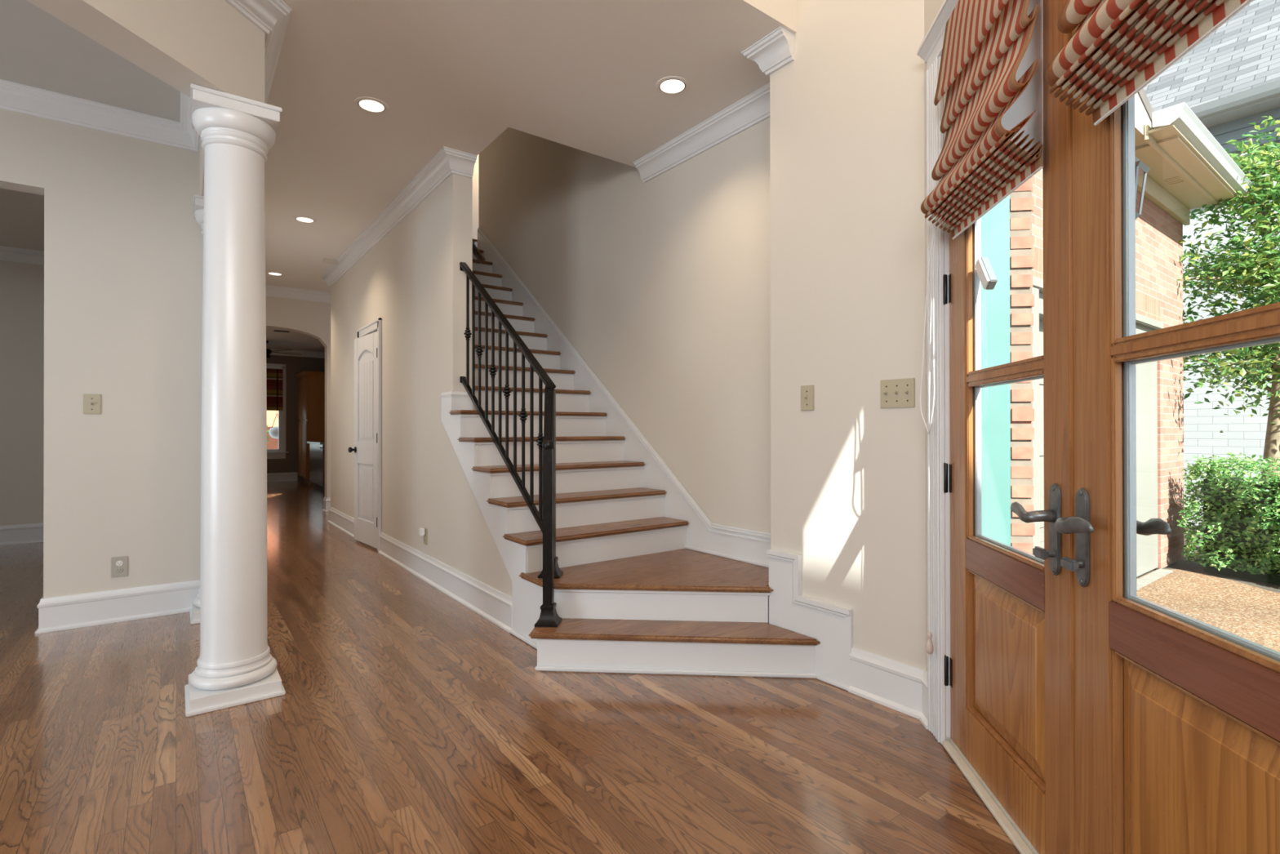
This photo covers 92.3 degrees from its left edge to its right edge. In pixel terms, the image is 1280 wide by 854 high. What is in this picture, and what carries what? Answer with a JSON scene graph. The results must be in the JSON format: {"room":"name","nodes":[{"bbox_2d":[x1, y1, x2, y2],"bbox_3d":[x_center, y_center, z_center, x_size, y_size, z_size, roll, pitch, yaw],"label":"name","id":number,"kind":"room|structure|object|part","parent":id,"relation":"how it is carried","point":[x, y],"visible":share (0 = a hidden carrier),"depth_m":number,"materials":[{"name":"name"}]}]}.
{"room":"entrance hall","nodes":[
{"label":"entrance hall","id":0,"kind":"room"},
{"bbox_2d":[26,0,264,195],"bbox_3d":[-2.155,-2.918,1.341,1.083,3.070,5.438,0,0,-2],"label":"beam","id":1,"kind":"structure","parent":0,"point":[181,43],"depth_m":2.37,"materials":[{"name":"paint"}]},
{"bbox_2d":[0,108,324,598],"bbox_3d":[-6.826,-0.339,7.730,8.400,3.030,10.940,0,0,-37],"label":"wall","id":2,"kind":"structure","parent":0,"point":[123,239],"depth_m":3.72,"materials":[{"name":"paint"}]},
{"bbox_2d":[0,523,43,545],"bbox_3d":[-6.763,1.075,5.774,4.130,0.188,0.031,0,0,-37],"label":"baseboard","id":3,"kind":"structure","parent":2,"relation":"attached to","point":[22,533],"depth_m":6.18,"materials":[{"name":"white paint"}]},
{"bbox_2d":[0,245,44,265],"bbox_3d":[-6.745,-1.719,5.756,4.130,0.124,0.100,0,0,-37],"label":"trim","id":4,"kind":"structure","parent":2,"relation":"attached to","point":[6,253],"depth_m":6.17,"materials":[{"name":"white paint"}]},
{"bbox_2d":[83,393,101,413],"bbox_3d":[-3.204,-0.134,3.595,0.078,0.118,0.021,0,0,-37],"label":"light switch","id":5,"kind":"object","parent":2,"relation":"attached to","point":[91,402],"visible":1,"depth_m":3.60,"materials":[{"name":"beige plastic"}]},
{"bbox_2d":[0,79,200,152],"bbox_3d":[-3.595,-1.820,0.725,5.105,0.124,4.148,0,0,-37],"label":"trim","id":6,"kind":"structure","parent":2,"relation":"attached to","point":[15,97],"depth_m":3.58,"materials":[{"name":"white paint"}]},
{"bbox_2d":[34,579,199,634],"bbox_3d":[-3.061,1.063,3.784,0.930,0.188,0.179,0,0,-37],"label":"baseboard","id":7,"kind":"structure","parent":2,"relation":"attached to","point":[95,608],"depth_m":3.65,"materials":[{"name":"white paint"}]},
{"bbox_2d":[111,555,128,577],"bbox_3d":[-3.107,0.834,3.671,0.076,0.122,0.009,0,0,-37],"label":"wall outlet","id":8,"kind":"object","parent":2,"relation":"attached to","point":[119,565],"visible":1,"depth_m":3.67,"materials":[{"name":"grey plastic"}]},
{"bbox_2d":[115,560,123,566],"bbox_3d":[-3.106,0.814,3.670,0.033,0.033,0.004,0,0,-37],"label":"receptacle","id":9,"kind":"object","parent":8,"relation":"attached to","point":[118,563],"depth_m":3.67,"materials":[{"name":"white plastic"}]},
{"bbox_2d":[115,567,123,573],"bbox_3d":[-3.106,0.854,3.670,0.033,0.033,0.004,0,0,-37],"label":"receptacle","id":10,"kind":"object","parent":8,"relation":"attached to","point":[118,570],"depth_m":3.67,"materials":[{"name":"grey plastic"}]},
{"bbox_2d":[268,410,278,439],"bbox_3d":[-8.179,-0.567,13.880,0.320,1.674,0.509,0,0,-37],"label":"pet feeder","id":11,"kind":"object","parent":2,"relation":"hanging from","point":[273,431],"visible":0.56,"depth_m":13.83,"materials":[{"name":"white plastic"}]},
{"bbox_2d":[268,426,278,439],"bbox_3d":[-8.236,0.127,13.953,0.320,0.285,0.320,0,0,-37],"label":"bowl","id":12,"kind":"object","parent":11,"relation":"on","point":[273,431],"depth_m":13.83,"materials":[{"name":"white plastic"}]},
{"bbox_2d":[266,363,288,458],"bbox_3d":[-8.254,-0.345,13.334,1.105,2.085,0.170,0,0,-37],"label":"window","id":13,"kind":"structure","parent":2,"relation":"in","point":[271,453],"depth_m":13.57,"materials":[{"name":"white paint"}]},
{"bbox_2d":[266,367,283,410],"bbox_3d":[-8.228,-0.833,13.289,0.890,0.940,0.027,0,0,-37],"label":"shade","id":14,"kind":"object","parent":13,"relation":"attached to","point":[274,375],"visible":0.34,"depth_m":13.46,"materials":[{"name":"fabric"}]},
{"bbox_3d":[-8.229,-1.288,13.291,0.890,0.030,0.025,0,0,-37],"label":"head rail","id":15,"kind":"part","parent":14,"relation":"part of","materials":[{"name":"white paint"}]},
{"bbox_3d":[-8.222,0.623,13.290,1.105,0.150,0.070,0,0,-37],"label":"sill","id":16,"kind":"part","parent":13,"relation":"part of","materials":[{"name":"white paint"}]},
{"bbox_2d":[266,471,297,481],"bbox_3d":[-9.110,1.102,12.644,3.650,0.188,0.031,0,0,-37],"label":"baseboard","id":17,"kind":"structure","parent":2,"relation":"attached to","point":[274,477],"depth_m":13.56,"materials":[{"name":"white paint"}]},
{"bbox_2d":[268,348,324,358],"bbox_3d":[-7.080,-1.651,10.512,4.320,0.124,5.900,0,0,-37],"label":"trim","id":18,"kind":"structure","parent":2,"relation":"attached to","point":[304,353],"depth_m":13.74,"materials":[{"name":"white paint"}]},
{"bbox_2d":[224,0,292,103],"bbox_3d":[-1.931,-1.816,2.613,0.780,0.124,3.173,0,0,-12],"label":"trim","id":19,"kind":"structure","parent":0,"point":[272,17],"depth_m":2.74,"materials":[{"name":"white paint"}]},
{"bbox_2d":[266,327,324,351],"bbox_3d":[-6.917,-1.763,10.679,5.000,0.100,6.130,0,0,-37],"label":"ceiling","id":20,"kind":"structure","parent":0,"point":[294,340],"depth_m":12.31,"materials":[{"name":"paint"}]},
{"bbox_2d":[273,329,289,333],"bbox_3d":[-6.402,-1.709,10.992,0.240,0.008,0.150,0,0,-37],"label":"ceiling vent","id":21,"kind":"object","parent":20,"relation":"in","point":[274,330],"visible":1,"depth_m":10.96,"materials":[{"name":"black metal"}]},
{"bbox_2d":[266,340,302,358],"bbox_3d":[-7.444,-1.527,12.225,1.308,0.360,1.270,0,0,-37],"label":"ceiling fan","id":22,"kind":"object","parent":20,"relation":"hanging from","point":[268,352],"visible":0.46,"depth_m":12.16,"materials":[{"name":"black metal"}]},
{"bbox_3d":[-7.429,-1.452,12.188,0.240,0.210,0.240,0,0,-37],"label":"motor","id":23,"kind":"part","parent":22,"relation":"part of","materials":[{"name":"black metal"}]},
{"bbox_2d":[266,296,330,497],"bbox_3d":[-4.341,-0.339,8.669,2.900,3.030,0.170,0,0,-37],"label":"wall","id":24,"kind":"structure","parent":0,"point":[313,318],"depth_m":8.48,"materials":[{"name":"paint"}]},
{"bbox_2d":[265,284,330,302],"bbox_3d":[-4.577,-1.792,8.329,2.090,0.124,0.100,0,0,-37],"label":"trim","id":25,"kind":"structure","parent":24,"relation":"attached to","point":[271,291],"depth_m":8.30,"materials":[{"name":"white paint"}]},
{"bbox_2d":[322,497,330,511],"bbox_3d":[-4.111,1.082,8.811,0.759,0.188,0.191,0,0,-37],"label":"baseboard","id":26,"kind":"structure","parent":24,"relation":"attached to","point":[326,501],"depth_m":8.55,"materials":[{"name":"white paint"}]},
{"bbox_2d":[0,0,796,293],"bbox_3d":[-3.760,-1.998,3.499,8.200,0.250,9.100,0,0,-37],"label":"ceiling","id":27,"kind":"structure","parent":0,"point":[584,75],"depth_m":3.34,"materials":[{"name":"paint"}]},
{"bbox_2d":[266,271,284,275],"bbox_3d":[-4.419,-1.854,7.447,0.184,0.007,0.184,0,0,-37],"label":"recessed light","id":28,"kind":"object","parent":27,"relation":"in","point":[276,273],"visible":1,"depth_m":7.44,"materials":[{"name":"paint"}]},
{"bbox_2d":[293,215,316,222],"bbox_3d":[-3.011,-1.863,5.528,0.184,0.007,0.184,0,0,-37],"label":"recessed light","id":29,"kind":"object","parent":27,"relation":"in","point":[299,218],"visible":1,"depth_m":5.51,"materials":[{"name":"paint"}]},
{"bbox_2d":[354,96,388,113],"bbox_3d":[-1.562,-1.871,3.583,0.184,0.007,0.184,0,0,-37],"label":"recessed light","id":30,"kind":"object","parent":27,"relation":"in","point":[370,104],"visible":1,"depth_m":3.57,"materials":[{"name":"paint"}]},
{"bbox_2d":[655,75,688,95],"bbox_3d":[0.178,-1.874,3.383,0.184,0.007,0.184,0,0,-37],"label":"recessed light","id":31,"kind":"object","parent":27,"relation":"in","point":[671,85],"visible":1,"depth_m":3.37,"materials":[{"name":"paint"}]},
{"bbox_2d":[320,146,477,286],"bbox_3d":[-2.244,-1.802,6.155,0.980,0.124,4.400,0,0,-37],"label":"trim","id":32,"kind":"structure","parent":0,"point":[446,162],"depth_m":4.92,"materials":[{"name":"white paint"}]},
{"bbox_2d":[322,155,478,264],"bbox_3d":[-1.088,-3.337,6.020,2.900,3.000,4.300,0,0,-37],"label":"wall","id":33,"kind":"structure","parent":0,"point":[475,176],"depth_m":7.83,"materials":[{"name":"paint"}]},
{"bbox_2d":[327,506,512,632],"bbox_3d":[-1.931,1.069,5.791,0.911,0.188,5.201,0,0,-37],"label":"baseboard","id":34,"kind":"structure","parent":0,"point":[491,603],"depth_m":4.28,"materials":[{"name":"white paint"}]},
{"bbox_2d":[330,173,541,596],"bbox_3d":[-1.474,-0.352,5.878,1.680,3.030,5.560,0,0,-37],"label":"wall","id":35,"kind":"structure","parent":0,"point":[412,279],"depth_m":4.81,"materials":[{"name":"paint"}]},
{"bbox_2d":[347,331,377,548],"bbox_3d":[-2.704,0.122,6.023,0.115,2.045,0.712,0,0,-41],"label":"door","id":36,"kind":"structure","parent":35,"relation":"in","point":[365,449],"depth_m":6.04,"materials":[{"name":"white paint"}]},
{"bbox_3d":[-2.917,0.231,6.230,0.070,0.062,0.062,0,0,-41],"label":"knob","id":37,"kind":"part","parent":36,"relation":"part of","materials":[{"name":"black metal"}]},
{"bbox_3d":[-2.688,-0.263,6.043,0.010,0.745,0.401,0,0,-41],"label":"panel","id":38,"kind":"part","parent":36,"relation":"part of","materials":[{"name":"white paint"}]},
{"bbox_3d":[-2.687,0.640,6.040,0.010,0.480,0.401,0,0,-41],"label":"panel","id":39,"kind":"part","parent":36,"relation":"part of","materials":[{"name":"white paint"}]},
{"bbox_2d":[355,317,382,551],"bbox_3d":[-2.619,0.077,6.096,0.166,2.175,0.900,0,0,-37],"label":"trim","id":40,"kind":"structure","parent":35,"relation":"attached to","point":[375,325],"depth_m":5.70,"materials":[{"name":"white paint"}]},
{"bbox_2d":[423,527,426,544],"bbox_3d":[-1.639,0.834,4.690,0.009,0.122,0.080,0,0,-37],"label":"wall outlet","id":41,"kind":"object","parent":35,"relation":"attached to","point":[425,535],"visible":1,"depth_m":4.68,"materials":[{"name":"beige plastic"}]},
{"bbox_2d":[418,527,425,535],"bbox_3d":[-1.658,0.795,4.676,0.036,0.057,0.046,0,0,-37],"label":"plug","id":42,"kind":"object","parent":41,"relation":"attached to","point":[421,530],"visible":1,"depth_m":4.66,"materials":[{"name":"white plastic"}]},
{"bbox_2d":[472,242,485,263],"bbox_3d":[-1.775,-1.965,5.207,0.117,1.583,2.072,0,0,-37],"label":"handrail","id":43,"kind":"object","parent":35,"relation":"attached to","point":[477,253],"visible":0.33,"depth_m":4.44,"materials":[{"name":"brown wood"}]},
{"bbox_2d":[0,480,1020,853],"bbox_3d":[-5.205,1.224,4.936,8.030,0.120,17.842,0,0,-37],"label":"floor","id":44,"kind":"structure","parent":0,"point":[407,720],"depth_m":2.22,"materials":[{"name":"brown wood"}]},
{"bbox_2d":[189,194,204,624],"bbox_3d":[-2.596,-0.108,3.844,0.346,2.529,0.346,0,0,-37],"label":"round column","id":45,"kind":"structure","parent":44,"relation":"on","point":[198,200],"depth_m":3.70,"materials":[{"name":"white paint"}]},
{"bbox_3d":[-2.595,1.041,3.840,0.320,0.104,0.320,0,0,-37],"label":"moulding","id":46,"kind":"part","parent":45,"relation":"part of","materials":[{"name":"white paint"}]},
{"bbox_2d":[184,83,285,716],"bbox_3d":[-1.767,-0.113,2.682,0.346,2.529,0.346,0,0,-37],"label":"round column","id":47,"kind":"structure","parent":44,"relation":"on","point":[236,666],"depth_m":2.58,"materials":[{"name":"white paint"}]},
{"bbox_3d":[-1.766,1.036,2.678,0.320,0.104,0.320,0,0,-37],"label":"moulding","id":48,"kind":"part","parent":47,"relation":"part of","materials":[{"name":"white paint"}]},
{"bbox_2d":[295,370,324,483],"bbox_3d":[-7.059,0.017,13.472,0.700,2.360,1.135,0,0,-37],"label":"tall cabinet","id":49,"kind":"object","parent":44,"relation":"on","point":[311,384],"visible":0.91,"depth_m":13.02,"materials":[{"name":"brown wood"}]},
{"bbox_3d":[-7.462,-0.618,13.525,0.020,0.910,0.520,0,0,-37],"label":"cabinet door","id":50,"kind":"part","parent":49,"relation":"part of","materials":[{"name":"brown wood"}]},
{"bbox_3d":[-7.472,-0.618,13.518,0.008,0.770,0.380,0,0,-37],"label":"door panel","id":51,"kind":"part","parent":49,"relation":"part of","materials":[{"name":"brown wood"}]},
{"bbox_3d":[-7.460,0.472,13.521,0.020,1.190,0.520,0,0,-37],"label":"cabinet door","id":52,"kind":"part","parent":49,"relation":"part of","materials":[{"name":"brown wood"}]},
{"bbox_3d":[-7.471,0.472,13.514,0.008,1.050,0.380,0,0,-37],"label":"door panel","id":53,"kind":"part","parent":49,"relation":"part of","materials":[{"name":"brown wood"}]},
{"bbox_3d":[-7.156,-0.619,13.098,0.008,0.770,0.370,0,0,-37],"label":"door panel","id":54,"kind":"part","parent":49,"relation":"part of","materials":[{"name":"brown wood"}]},
{"bbox_3d":[-7.155,0.471,13.094,0.008,1.050,0.370,0,0,-37],"label":"door panel","id":55,"kind":"part","parent":49,"relation":"part of","materials":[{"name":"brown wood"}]},
{"bbox_3d":[-7.146,-0.619,13.106,0.020,0.910,0.510,0,0,-37],"label":"cabinet door","id":56,"kind":"part","parent":49,"relation":"part of","materials":[{"name":"brown wood"}]},
{"bbox_3d":[-7.144,0.471,13.102,0.020,1.190,0.510,0,0,-37],"label":"cabinet door","id":57,"kind":"part","parent":49,"relation":"part of","materials":[{"name":"brown wood"}]},
{"bbox_3d":[-7.059,-1.126,13.474,0.700,0.075,1.130,0,0,-37],"label":"cornice","id":58,"kind":"part","parent":49,"relation":"part of","materials":[{"name":"brown wood"}]},
{"bbox_2d":[306,440,324,490],"bbox_3d":[-5.981,0.738,11.999,0.710,0.904,1.430,0,0,-37],"label":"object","id":59,"kind":"structure","parent":44,"relation":"on","point":[317,448],"depth_m":11.71,"materials":[{"name":"silver metal"}]},
{"bbox_2d":[306,440,324,444],"bbox_3d":[-5.982,0.305,12.000,0.710,0.040,1.430,0,0,-37],"label":"countertop","id":60,"kind":"structure","parent":59,"relation":"on","point":[321,442],"depth_m":11.65,"materials":[{"name":"white stone"}]},
{"bbox_2d":[440,227,820,678],"bbox_3d":[-0.654,-0.527,5.297,2.671,3.373,5.756,0,0,-37],"label":"staircase","id":61,"kind":"structure","parent":44,"relation":"on","point":[648,584],"depth_m":3.65,"materials":[{"name":"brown wood"}]},
{"bbox_2d":[459,262,563,626],"bbox_3d":[-0.760,-0.086,3.662,0.251,2.118,1.540,0,0,-30],"label":"stair railing","id":62,"kind":"object","parent":61,"relation":"on","point":[545,517],"visible":1,"depth_m":3.49,"materials":[{"name":"metal"}]},
{"bbox_3d":[-0.859,0.125,3.775,0.028,0.952,1.250,0,0,-37],"label":"rail","id":63,"kind":"part","parent":62,"relation":"part of","materials":[{"name":"metal"}]},
{"bbox_3d":[-0.792,-0.511,3.673,0.156,1.267,1.490,0,0,-32],"label":"handrail","id":64,"kind":"part","parent":62,"relation":"part of","materials":[{"name":"metal"}]},
{"bbox_3d":[-0.453,0.538,3.037,0.047,0.864,0.047,0,0,4],"label":"newel post","id":65,"kind":"part","parent":62,"relation":"part of","materials":[{"name":"metal"}]},
{"bbox_3d":[-0.474,0.299,3.264,0.047,0.983,0.047,0,0,4],"label":"newel post","id":66,"kind":"part","parent":62,"relation":"part of","materials":[{"name":"metal"}]},
{"bbox_3d":[-0.624,1.142,3.314,0.017,0.020,0.328,0,0,-37],"label":"shoe moulding","id":67,"kind":"part","parent":61,"relation":"part of","materials":[{"name":"white paint"}]},
{"bbox_3d":[-0.725,-0.076,4.425,1.158,0.014,0.012,0,0,-37],"label":"cove moulding","id":68,"kind":"part","parent":61,"relation":"part of","materials":[{"name":"white paint"}]},
{"bbox_3d":[-0.581,0.105,4.233,1.158,0.014,0.012,0,0,-37],"label":"cove moulding","id":69,"kind":"part","parent":61,"relation":"part of","materials":[{"name":"white paint"}]},
{"bbox_3d":[-0.437,0.285,4.042,1.158,0.014,0.012,0,0,-37],"label":"cove moulding","id":70,"kind":"part","parent":61,"relation":"part of","materials":[{"name":"white paint"}]},
{"bbox_3d":[-0.293,0.465,3.850,1.158,0.014,0.012,0,0,-37],"label":"cove moulding","id":71,"kind":"part","parent":61,"relation":"part of","materials":[{"name":"white paint"}]},
{"bbox_3d":[-0.155,0.646,3.667,1.158,0.014,0.012,0,0,-37],"label":"cove moulding","id":72,"kind":"part","parent":61,"relation":"part of","materials":[{"name":"white paint"}]},
{"bbox_3d":[0.092,0.825,3.082,1.105,0.014,0.011,0,0,4],"label":"cove moulding","id":73,"kind":"part","parent":61,"relation":"part of","materials":[{"name":"white paint"}]},
{"bbox_3d":[0.159,1.139,2.863,1.312,0.020,0.018,0,0,4],"label":"shoe moulding","id":74,"kind":"part","parent":61,"relation":"part of","materials":[{"name":"white paint"}]},
{"bbox_3d":[0.583,0.781,3.638,0.016,0.018,0.995,0,0,-37],"label":"shoe moulding","id":75,"kind":"part","parent":61,"relation":"part of","materials":[{"name":"white paint"}]},
{"bbox_2d":[478,117,770,623],"bbox_3d":[-0.384,-1.791,5.091,0.150,6.100,4.478,0,0,-37],"label":"wall","id":76,"kind":"structure","parent":0,"point":[660,285],"depth_m":4.19,"materials":[{"name":"paint"}]},
{"bbox_2d":[633,82,769,182],"bbox_3d":[0.427,-1.814,3.807,0.100,0.124,1.447,0,0,-37],"label":"trim","id":77,"kind":"structure","parent":76,"relation":"attached to","point":[753,108],"depth_m":3.81,"materials":[{"name":"white paint"}]},
{"bbox_2d":[769,0,925,670],"bbox_3d":[1.074,-1.651,2.890,0.470,5.600,0.792,0,0,-37],"label":"wall","id":78,"kind":"structure","parent":0,"point":[847,113],"depth_m":2.69,"materials":[{"name":"paint"}]},
{"bbox_2d":[741,26,794,76],"bbox_3d":[0.751,-1.817,3.111,0.419,0.124,0.252,0,0,-37],"label":"trim","id":79,"kind":"structure","parent":78,"relation":"attached to","point":[775,51],"depth_m":2.98,"materials":[{"name":"white paint"}]},
{"bbox_2d":[800,385,813,410],"bbox_3d":[0.776,-0.136,2.873,0.021,0.118,0.076,0,0,-37],"label":"light switch","id":80,"kind":"object","parent":78,"relation":"attached to","point":[806,391],"visible":1,"depth_m":2.87,"materials":[{"name":"beige plastic"}]},
{"bbox_2d":[766,548,853,690],"bbox_3d":[0.778,0.876,2.862,0.028,0.546,0.466,0,0,-37],"label":"trim","id":81,"kind":"structure","parent":78,"relation":"attached to","point":[831,624],"depth_m":2.83,"materials":[{"name":"white paint"}]},
{"bbox_2d":[848,647,927,728],"bbox_3d":[1.013,1.054,2.502,0.088,0.188,0.399,0,0,-37],"label":"baseboard","id":82,"kind":"structure","parent":78,"relation":"attached to","point":[902,687],"depth_m":2.52,"materials":[{"name":"white paint"}]},
{"bbox_2d":[880,377,915,408],"bbox_3d":[1.047,-0.137,2.514,0.021,0.118,0.150,0,0,-37],"label":"light switch","id":83,"kind":"object","parent":78,"relation":"attached to","point":[896,393],"visible":1,"depth_m":2.51,"materials":[{"name":"beige plastic"}]},
{"bbox_2d":[924,0,951,742],"bbox_3d":[0.966,-1.660,0.288,0.208,5.600,4.296,0,0,7],"label":"wall","id":84,"kind":"structure","parent":0,"point":[931,7],"depth_m":2.42,"materials":[{"name":"paint"}]},
{"bbox_2d":[916,0,1038,853],"bbox_3d":[1.084,-0.091,1.432,0.260,2.770,1.846,0,0,7],"label":"trim","id":85,"kind":"structure","parent":84,"relation":"attached to","point":[995,224],"depth_m":2.21,"materials":[{"name":"white paint"}]},
{"bbox_3d":[0.992,-0.106,1.446,0.026,2.500,1.792,0,0,7],"label":"casing","id":86,"kind":"part","parent":85,"relation":"part of","materials":[{"name":"white paint"}]},
{"bbox_3d":[0.978,-1.397,1.449,0.050,0.101,1.846,0,0,7],"label":"head moulding","id":87,"kind":"part","parent":85,"relation":"part of","materials":[{"name":"white paint"}]},
{"bbox_2d":[920,0,1043,653],"bbox_3d":[1.009,-0.289,1.932,0.112,2.230,0.799,0,0,7],"label":"roman shade","id":88,"kind":"object","parent":84,"relation":"attached to","point":[991,71],"visible":1,"depth_m":1.76,"materials":[{"name":"red fabric"}]},
{"bbox_3d":[1.053,-0.401,2.226,0.008,0.847,0.204,0,0,6],"label":"cord","id":89,"kind":"part","parent":88,"relation":"part of","materials":[{"name":"white fabric"}]},
{"bbox_3d":[1.054,0.387,2.241,0.002,0.730,0.002,0,0,7],"label":"cord","id":90,"kind":"part","parent":88,"relation":"part of","materials":[{"name":"fabric"}]},
{"bbox_3d":[1.048,-0.399,2.185,0.006,0.851,0.122,0,0,5],"label":"cord","id":91,"kind":"part","parent":88,"relation":"part of","materials":[{"name":"fabric"}]},
{"bbox_3d":[1.048,-0.401,2.184,0.007,0.847,0.120,0,0,5],"label":"cord","id":92,"kind":"part","parent":88,"relation":"part of","materials":[{"name":"white fabric"}]},
{"bbox_2d":[942,0,1075,853],"bbox_3d":[1.090,-0.090,1.844,0.190,2.410,0.802,0,0,7],"label":"door","id":93,"kind":"structure","parent":84,"relation":"in","point":[1011,659],"depth_m":1.69,"materials":[{"name":"brown wood"}]},
{"bbox_2d":[974,257,997,289],"bbox_3d":[1.123,-0.499,1.998,0.030,0.116,0.100,0,0,7],"label":"sensor","id":94,"kind":"object","parent":93,"relation":"attached to","point":[988,278],"visible":1,"depth_m":1.98,"materials":[{"name":"white plastic"}]},
{"bbox_3d":[1.088,0.423,1.821,0.044,0.100,0.502,0,0,7],"label":"rail","id":95,"kind":"part","parent":93,"relation":"part of","materials":[{"name":"brown wood"}]},
{"bbox_3d":[1.088,1.030,1.818,0.044,0.170,0.502,0,0,7],"label":"rail","id":96,"kind":"part","parent":93,"relation":"part of","materials":[{"name":"brown wood"}]},
{"bbox_3d":[1.087,0.709,1.820,0.029,0.472,0.502,0,0,7],"label":"panel","id":97,"kind":"part","parent":93,"relation":"part of","materials":[{"name":"brown wood"}]},
{"bbox_3d":[0.993,0.217,1.573,0.063,0.046,0.139,0,0,7],"label":"lever","id":98,"kind":"part","parent":93,"relation":"part of","materials":[{"name":"brown metal"}]},
{"bbox_3d":[1.022,0.252,1.515,0.010,0.226,0.043,0,0,7],"label":"handle","id":99,"kind":"part","parent":93,"relation":"part of","materials":[{"name":"brown metal"}]},
{"bbox_2d":[1044,0,1253,125],"bbox_3d":[0.898,-1.028,1.044,0.112,0.758,0.606,0,0,7],"label":"roman shade","id":100,"kind":"object","parent":84,"relation":"attached to","point":[1117,48],"visible":1,"depth_m":1.16,"materials":[{"name":"red fabric"}]},
{"bbox_2d":[1053,24,1279,853],"bbox_3d":[0.994,-0.092,1.063,0.190,2.410,0.768,0,0,7],"label":"door","id":101,"kind":"structure","parent":84,"relation":"in","point":[1177,714],"depth_m":1.29,"materials":[{"name":"brown wood"}]},
{"bbox_3d":[0.966,0.217,1.353,0.063,0.046,0.139,0,0,7],"label":"lever","id":102,"kind":"part","parent":101,"relation":"part of","materials":[{"name":"brown metal"}]},
{"bbox_3d":[1.009,0.251,1.402,0.010,0.226,0.043,0,0,7],"label":"handle","id":103,"kind":"part","parent":101,"relation":"part of","materials":[{"name":"brown metal"}]},
{"bbox_3d":[1.092,0.216,1.338,0.063,0.046,0.139,0,0,7],"label":"lever","id":104,"kind":"part","parent":101,"relation":"part of","materials":[{"name":"brown metal"}]},
{"bbox_3d":[0.995,0.421,1.067,0.044,0.100,0.496,0,0,7],"label":"rail","id":105,"kind":"part","parent":101,"relation":"part of","materials":[{"name":"brown wood"}]},
{"bbox_3d":[0.995,0.707,1.066,0.029,0.472,0.496,0,0,7],"label":"panel","id":106,"kind":"part","parent":101,"relation":"part of","materials":[{"name":"brown wood"}]},
{"label":"outside","id":107,"kind":"structure","parent":0,"visible":0},
{"bbox_2d":[1136,527,1279,592],"bbox_3d":[21.188,1.496,5.943,39.000,0.280,44.000,0,0,-37],"label":"soil","id":108,"kind":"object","parent":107,"point":[1181,564],"depth_m":5.83,"materials":[{"name":"brown soil"}]},
{"bbox_2d":[1031,168,1184,577],"bbox_3d":[1.686,-0.446,7.139,5.385,3.620,6.030,0,0,-37],"label":"wall","id":109,"kind":"structure","parent":108,"relation":"on","point":[1159,384],"depth_m":5.78,"materials":[{"name":"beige brick"}]},
{"bbox_3d":[3.716,0.173,4.997,3.050,2.338,0.170,0,0,-37],"label":"opening frame","id":110,"kind":"part","parent":109,"relation":"part of","materials":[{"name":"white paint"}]},
{"bbox_2d":[1134,155,1150,219],"bbox_3d":[3.638,-1.808,4.680,0.250,0.641,0.334,0,0,-37],"label":"wall lantern","id":111,"kind":"object","parent":109,"relation":"attached to","point":[1140,168],"visible":0.08,"depth_m":4.59,"materials":[{"name":"metal"}]},
{"bbox_2d":[1134,88,1251,226],"bbox_3d":[4.016,-2.708,5.014,4.476,1.212,0.745,0,0,-37],"label":"eaves","id":112,"kind":"object","parent":109,"relation":"on","point":[1189,170],"visible":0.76,"depth_m":5.30,"materials":[{"name":"beige paint"}]},
{"bbox_2d":[1164,176,1183,185],"bbox_3d":[4.893,-2.253,5.638,0.195,0.006,0.100,0,0,-37],"label":"soffit vent","id":113,"kind":"object","parent":112,"relation":"attached to","point":[1173,180],"depth_m":5.62,"materials":[{"name":"paint"}]},
{"bbox_2d":[1136,568,1173,589],"bbox_3d":[3.784,1.372,4.912,2.960,0.062,0.100,0,0,-37],"label":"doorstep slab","id":114,"kind":"object","parent":108,"relation":"on","point":[1154,575],"visible":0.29,"depth_m":5.48,"materials":[{"name":"concrete"}]},
{"bbox_2d":[1134,0,1279,527],"bbox_3d":[11.508,-4.634,7.440,6.425,11.974,16.000,0,0,-37],"label":"house","id":115,"kind":"structure","parent":108,"relation":"on","point":[1230,80],"depth_m":8.15,"materials":[{"name":"white paint"}]},
{"bbox_2d":[1176,452,1279,585],"bbox_3d":[5.968,0.789,4.798,0.878,1.163,2.646,0,0,-20],"label":"box hedge","id":116,"kind":"object","parent":108,"relation":"on","point":[1241,516],"visible":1,"depth_m":5.61,"materials":[{"name":"green plant"}]},
{"bbox_2d":[1177,115,1279,479],"bbox_3d":[6.419,-0.925,6.349,2.560,4.605,2.398,0,0,-11],"label":"young tree","id":117,"kind":"object","parent":108,"relation":"on","point":[1263,262],"visible":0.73,"depth_m":6.24,"materials":[{"name":"green plant"}]},
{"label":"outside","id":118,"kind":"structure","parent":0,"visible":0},
{"bbox_2d":[1136,568,1279,652],"bbox_3d":[5.793,1.381,-0.445,9.730,0.100,12.393,0,0,6],"label":"patio","id":119,"kind":"structure","parent":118,"point":[1250,612],"depth_m":4.75,"materials":[{"name":"beige concrete"}]},
{"bbox_2d":[1009,177,1035,554],"bbox_3d":[1.405,-0.452,2.618,0.091,3.600,0.904,0,0,7],"label":"brick wall","id":120,"kind":"structure","parent":119,"relation":"on","point":[1021,201],"depth_m":2.17,"materials":[{"name":"orange brick"}]},
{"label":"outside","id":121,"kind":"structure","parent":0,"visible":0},
{"bbox_2d":[266,410,278,448],"bbox_3d":[-7.659,0.208,16.328,4.580,2.600,0.100,0,0,-37],"label":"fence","id":122,"kind":"object","parent":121,"point":[273,443],"visible":0.02,"depth_m":15.19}
]}

